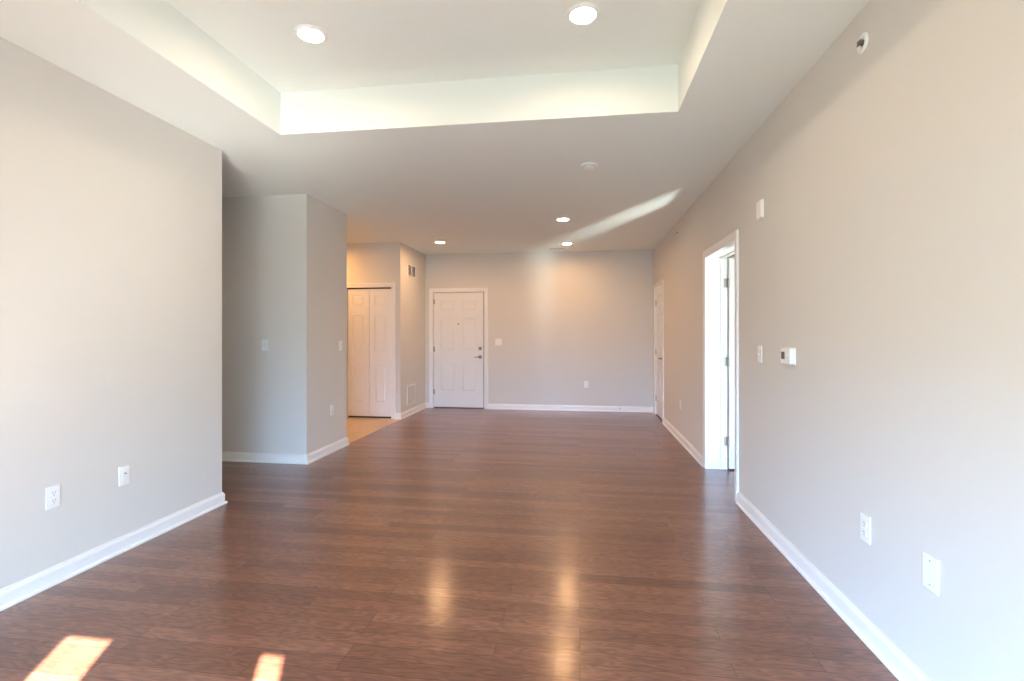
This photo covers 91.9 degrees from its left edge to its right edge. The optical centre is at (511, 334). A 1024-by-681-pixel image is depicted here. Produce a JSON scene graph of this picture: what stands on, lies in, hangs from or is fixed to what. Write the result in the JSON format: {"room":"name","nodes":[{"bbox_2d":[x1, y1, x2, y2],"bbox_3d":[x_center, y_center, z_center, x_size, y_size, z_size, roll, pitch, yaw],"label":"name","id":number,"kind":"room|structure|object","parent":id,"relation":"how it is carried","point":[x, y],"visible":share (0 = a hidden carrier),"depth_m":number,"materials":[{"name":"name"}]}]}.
{"room":"empty living room","nodes":[
{"label":"empty living room","id":0,"kind":"room"},
{"bbox_2d":[0,37,221,588],"bbox_3d":[-2.573,-0.055,1.916,0.120,2.740,3.896,0,0,8],"label":"wall","id":1,"kind":"structure","parent":0,"point":[111,211],"depth_m":2.83,"materials":[{"name":"white paint"}]},
{"bbox_2d":[46,484,59,509],"bbox_3d":[-2.414,0.857,2.605,0.009,0.116,0.070,0,0,8],"label":"wall outlet","id":2,"kind":"object","parent":1,"relation":"attached to","point":[53,492],"visible":1,"depth_m":2.60,"materials":[{"name":"white plastic"}]},
{"bbox_2d":[50,497,56,503],"bbox_3d":[-2.412,0.876,2.605,0.004,0.027,0.033,0,0,8],"label":"receptacle","id":3,"kind":"object","parent":2,"relation":"attached to","point":[53,500],"depth_m":2.60,"materials":[{"name":"grey plastic"}]},
{"bbox_2d":[50,490,56,496],"bbox_3d":[-2.412,0.838,2.605,0.004,0.027,0.033,0,0,8],"label":"receptacle","id":4,"kind":"object","parent":2,"relation":"attached to","point":[53,493],"depth_m":2.60,"materials":[{"name":"grey plastic"}]},
{"bbox_2d":[0,492,226,610],"bbox_3d":[-2.555,1.268,1.952,0.146,0.094,3.872,0,0,8],"label":"baseboard","id":5,"kind":"structure","parent":1,"relation":"attached to","point":[10,595],"depth_m":2.84,"materials":[{"name":"white paint"}]},
{"bbox_2d":[119,465,129,486],"bbox_3d":[-2.354,0.860,3.011,0.018,0.116,0.070,0,0,8],"label":"cable plate","id":6,"kind":"object","parent":1,"relation":"attached to","point":[124,472],"visible":1,"depth_m":3.01,"materials":[{"name":"white plastic"}]},
{"bbox_2d":[347,242,424,412],"bbox_3d":[-3.300,-0.055,8.491,3.350,2.740,1.235,0,0,8],"label":"wall","id":7,"kind":"structure","parent":0,"point":[386,262],"depth_m":7.78,"materials":[{"name":"white paint"}]},
{"bbox_2d":[347,287,390,417],"bbox_3d":[-2.225,0.292,7.756,0.726,2.041,0.048,0,0,8],"label":"track","id":8,"kind":"object","parent":7,"relation":"attached to","point":[380,287],"visible":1,"depth_m":7.76,"materials":[{"name":"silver metal"}]},
{"bbox_2d":[348,289,390,416],"bbox_3d":[-2.232,0.283,7.737,0.715,1.995,0.064,0,0,8],"label":"door","id":9,"kind":"structure","parent":7,"relation":"in","point":[369,310],"depth_m":7.74,"materials":[{"name":"white paint"}]},
{"bbox_2d":[347,283,395,418],"bbox_3d":[-2.224,0.258,7.771,0.870,2.114,0.138,0,0,8],"label":"door frame","id":10,"kind":"structure","parent":7,"relation":"attached to","point":[349,285],"depth_m":7.66,"materials":[{"name":"white paint"}]},
{"bbox_2d":[407,383,414,404],"bbox_3d":[-1.653,0.985,8.133,0.011,0.320,0.400,0,0,8],"label":"air vent","id":11,"kind":"object","parent":7,"relation":"in","point":[410,388],"visible":1,"depth_m":8.11,"materials":[{"name":"white plastic"}]},
{"bbox_2d":[407,263,415,278],"bbox_3d":[-1.649,-1.040,8.157,0.011,0.200,0.400,0,0,8],"label":"air vent","id":12,"kind":"object","parent":7,"relation":"in","point":[411,270],"visible":1,"depth_m":8.13,"materials":[{"name":"white plastic"}]},
{"bbox_2d":[395,402,428,419],"bbox_3d":[-1.642,1.268,8.250,0.103,0.094,1.266,0,0,10],"label":"baseboard","id":13,"kind":"structure","parent":7,"relation":"attached to","point":[398,416],"depth_m":8.10,"materials":[{"name":"white paint"}]},
{"bbox_2d":[0,0,869,254],"bbox_3d":[0.119,-1.615,4.173,11.300,0.380,9.100,0,0,8],"label":"ceiling","id":14,"kind":"structure","parent":0,"point":[471,126],"depth_m":3.24,"materials":[{"name":"white paint"}]},
{"bbox_2d":[294,24,327,43],"bbox_3d":[-1.155,-1.720,2.844,0.184,0.011,0.184,0,0,8],"label":"recessed light","id":15,"kind":"object","parent":14,"relation":"in","point":[308,33],"visible":1,"depth_m":2.84,"materials":[{"name":"white plastic"}]},
{"bbox_2d":[556,217,569,220],"bbox_3d":[0.630,-1.420,6.120,0.184,0.011,0.184,0,0,8],"label":"recessed light","id":16,"kind":"object","parent":14,"relation":"in","point":[560,218],"visible":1,"depth_m":6.11,"materials":[{"name":"white plastic"}]},
{"bbox_2d":[566,3,599,24],"bbox_3d":[0.383,-1.720,2.667,0.184,0.011,0.184,0,0,8],"label":"recessed light","id":17,"kind":"object","parent":14,"relation":"in","point":[581,13],"visible":1,"depth_m":2.66,"materials":[{"name":"white"}]},
{"bbox_2d":[581,162,597,169],"bbox_3d":[0.649,-1.409,4.168,0.142,0.034,0.142,0,0,8],"label":"smoke detector","id":18,"kind":"object","parent":14,"relation":"attached to","point":[588,165],"visible":1,"depth_m":4.13,"materials":[{"name":"white plastic"}]},
{"bbox_2d":[0,407,898,680],"bbox_3d":[-1.684,1.375,4.420,7.660,0.120,9.100,0,0,8],"label":"floor","id":19,"kind":"structure","parent":0,"point":[435,544],"depth_m":2.65,"materials":[{"name":"brown wood"}]},
{"bbox_2d":[222,194,346,453],"bbox_3d":[-3.289,-0.055,5.631,2.550,2.740,0.869,0,0,8],"label":"wall pier","id":20,"kind":"object","parent":19,"relation":"on","point":[284,257],"visible":0.57,"depth_m":5.11,"materials":[{"name":"white paint"}]},
{"bbox_2d":[262,339,267,350],"bbox_3d":[-2.539,0.111,5.077,0.070,0.116,0.024,0,0,8],"label":"light switch","id":21,"kind":"object","parent":20,"relation":"attached to","point":[264,341],"visible":1,"depth_m":5.08,"materials":[{"name":"white plastic"}]},
{"bbox_2d":[222,437,349,463],"bbox_3d":[-3.276,1.268,5.629,2.576,0.094,0.921,0,0,8],"label":"baseboard","id":22,"kind":"object","parent":20,"relation":"attached to","point":[313,456],"visible":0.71,"depth_m":5.10,"materials":[{"name":"white paint"}]},
{"bbox_2d":[331,405,333,415],"bbox_3d":[-2.010,0.849,5.540,0.009,0.116,0.070,0,0,8],"label":"wall outlet","id":23,"kind":"object","parent":20,"relation":"attached to","point":[332,406],"visible":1,"depth_m":5.54,"materials":[{"name":"white plastic"}]},
{"bbox_2d":[339,341,341,350],"bbox_3d":[-1.977,0.131,5.729,0.024,0.116,0.070,0,0,8],"label":"light switch","id":24,"kind":"object","parent":20,"relation":"attached to","point":[340,342],"visible":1,"depth_m":5.72,"materials":[{"name":"white plastic"}]},
{"bbox_2d":[425,250,652,406],"bbox_3d":[0.460,-0.055,8.668,4.290,2.740,0.140,0,0,8],"label":"wall","id":25,"kind":"structure","parent":0,"point":[563,321],"depth_m":8.55,"materials":[{"name":"white paint"}]},
{"bbox_2d":[433,292,483,407],"bbox_3d":[-0.971,0.284,8.809,0.938,2.058,0.115,0,0,8],"label":"door","id":26,"kind":"structure","parent":25,"relation":"in","point":[458,348],"depth_m":8.81,"materials":[{"name":"white paint"}]},
{"bbox_2d":[429,288,487,408],"bbox_3d":[-0.942,0.247,8.852,1.070,2.136,0.158,0,0,8],"label":"door frame","id":27,"kind":"structure","parent":25,"relation":"attached to","point":[432,291],"depth_m":8.81,"materials":[{"name":"white paint"}]},
{"bbox_2d":[495,339,501,344],"bbox_3d":[-0.239,0.136,8.682,0.116,0.116,0.024,0,0,8],"label":"light switch","id":28,"kind":"object","parent":25,"relation":"attached to","point":[497,341],"visible":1,"depth_m":8.69,"materials":[{"name":"white plastic"}]},
{"bbox_2d":[488,404,652,412],"bbox_3d":[0.979,1.268,8.513,2.829,0.094,0.026,0,0,8],"label":"baseboard","id":29,"kind":"structure","parent":25,"relation":"attached to","point":[490,406],"depth_m":8.51,"materials":[{"name":"white paint"}]},
{"bbox_2d":[727,254,734,436],"bbox_3d":[3.821,-0.055,3.487,3.780,2.740,4.850,0,0,8],"label":"wall","id":30,"kind":"structure","parent":0,"point":[733,255],"depth_m":6.00,"materials":[{"name":"white paint"}]},
{"bbox_2d":[653,0,1023,680],"bbox_3d":[1.867,-0.055,3.872,0.195,2.740,8.980,0,0,8],"label":"wall","id":31,"kind":"structure","parent":0,"point":[886,250],"depth_m":1.97,"materials":[{"name":"white paint"}]},
{"bbox_2d":[655,286,661,418],"bbox_3d":[2.296,0.276,7.747,0.100,2.030,0.767,0,0,8],"label":"door","id":32,"kind":"structure","parent":31,"relation":"in","point":[658,302],"depth_m":7.82,"materials":[{"name":"white paint"}]},
{"bbox_2d":[654,279,663,421],"bbox_3d":[2.387,0.249,7.719,0.213,2.131,0.885,0,0,8],"label":"door frame","id":33,"kind":"structure","parent":31,"relation":"attached to","point":[660,283],"depth_m":7.35,"materials":[{"name":"white paint"}]},
{"bbox_2d":[662,418,702,466],"bbox_3d":[2.063,1.268,6.106,0.026,0.094,2.396,0,0,8],"label":"baseboard","id":34,"kind":"structure","parent":31,"relation":"attached to","point":[686,444],"depth_m":5.74,"materials":[{"name":"white paint"}]},
{"bbox_2d":[703,229,738,501],"bbox_3d":[1.927,0.249,4.373,0.214,2.131,1.070,0,0,8],"label":"door frame","id":35,"kind":"structure","parent":31,"relation":"attached to","point":[715,257],"depth_m":4.83,"materials":[{"name":"white paint"}]},
{"bbox_2d":[724,257,734,468],"bbox_3d":[2.523,0.280,4.710,0.942,2.042,0.100,0,0,8],"label":"door","id":36,"kind":"structure","parent":31,"relation":"in","point":[729,282],"depth_m":4.78,"materials":[{"name":"white paint"}]},
{"bbox_2d":[757,345,761,362],"bbox_3d":[1.692,0.135,3.395,0.024,0.116,0.070,0,0,8],"label":"light switch","id":37,"kind":"object","parent":31,"relation":"attached to","point":[759,352],"visible":1,"depth_m":3.39,"materials":[{"name":"white plastic"}]},
{"bbox_2d":[756,199,763,219],"bbox_3d":[1.690,-0.850,3.376,0.021,0.124,0.092,0,0,8],"label":"door chime","id":38,"kind":"object","parent":31,"relation":"attached to","point":[760,204],"visible":1,"depth_m":3.35,"materials":[{"name":"white plastic"}]},
{"bbox_2d":[781,347,795,364],"bbox_3d":[1.621,0.127,2.911,0.033,0.100,0.146,0,0,8],"label":"thermostat","id":39,"kind":"object","parent":31,"relation":"attached to","point":[788,354],"visible":1,"depth_m":2.86,"materials":[{"name":"white plastic"}]},
{"bbox_2d":[735,491,930,680],"bbox_3d":[1.453,1.268,1.672,0.026,0.094,4.408,0,0,8],"label":"baseboard","id":40,"kind":"structure","parent":31,"relation":"attached to","point":[899,665],"depth_m":2.33,"materials":[{"name":"white paint"}]},
{"bbox_2d":[856,32,867,53],"bbox_3d":[1.527,-1.273,2.164,0.026,0.084,0.084,0,0,8],"label":"sprinkler","id":41,"kind":"object","parent":31,"relation":"attached to","point":[861,42],"visible":1,"depth_m":2.15,"materials":[{"name":"white plastic"}]},
{"bbox_2d":[860,512,870,544],"bbox_3d":[1.526,0.838,2.140,0.009,0.116,0.070,0,0,8],"label":"wall outlet","id":42,"kind":"object","parent":31,"relation":"attached to","point":[865,521],"visible":1,"depth_m":2.13,"materials":[{"name":"white plastic"}]},
{"bbox_2d":[862,528,866,536],"bbox_3d":[1.524,0.858,2.140,0.004,0.027,0.033,0,0,8],"label":"receptacle","id":43,"kind":"object","parent":42,"relation":"attached to","point":[864,530],"depth_m":2.14,"materials":[{"name":"grey plastic"}]},
{"bbox_2d":[862,519,866,527],"bbox_3d":[1.524,0.819,2.140,0.004,0.027,0.033,0,0,8],"label":"receptacle","id":44,"kind":"object","parent":42,"relation":"attached to","point":[864,521],"depth_m":2.14,"materials":[{"name":"grey plastic"}]},
{"bbox_2d":[923,551,938,595],"bbox_3d":[1.472,0.840,1.742,0.008,0.122,0.076,0,0,8],"label":"blank plate","id":45,"kind":"object","parent":31,"relation":"attached to","point":[930,564],"visible":1,"depth_m":1.73,"materials":[{"name":"white plastic"}]}
]}

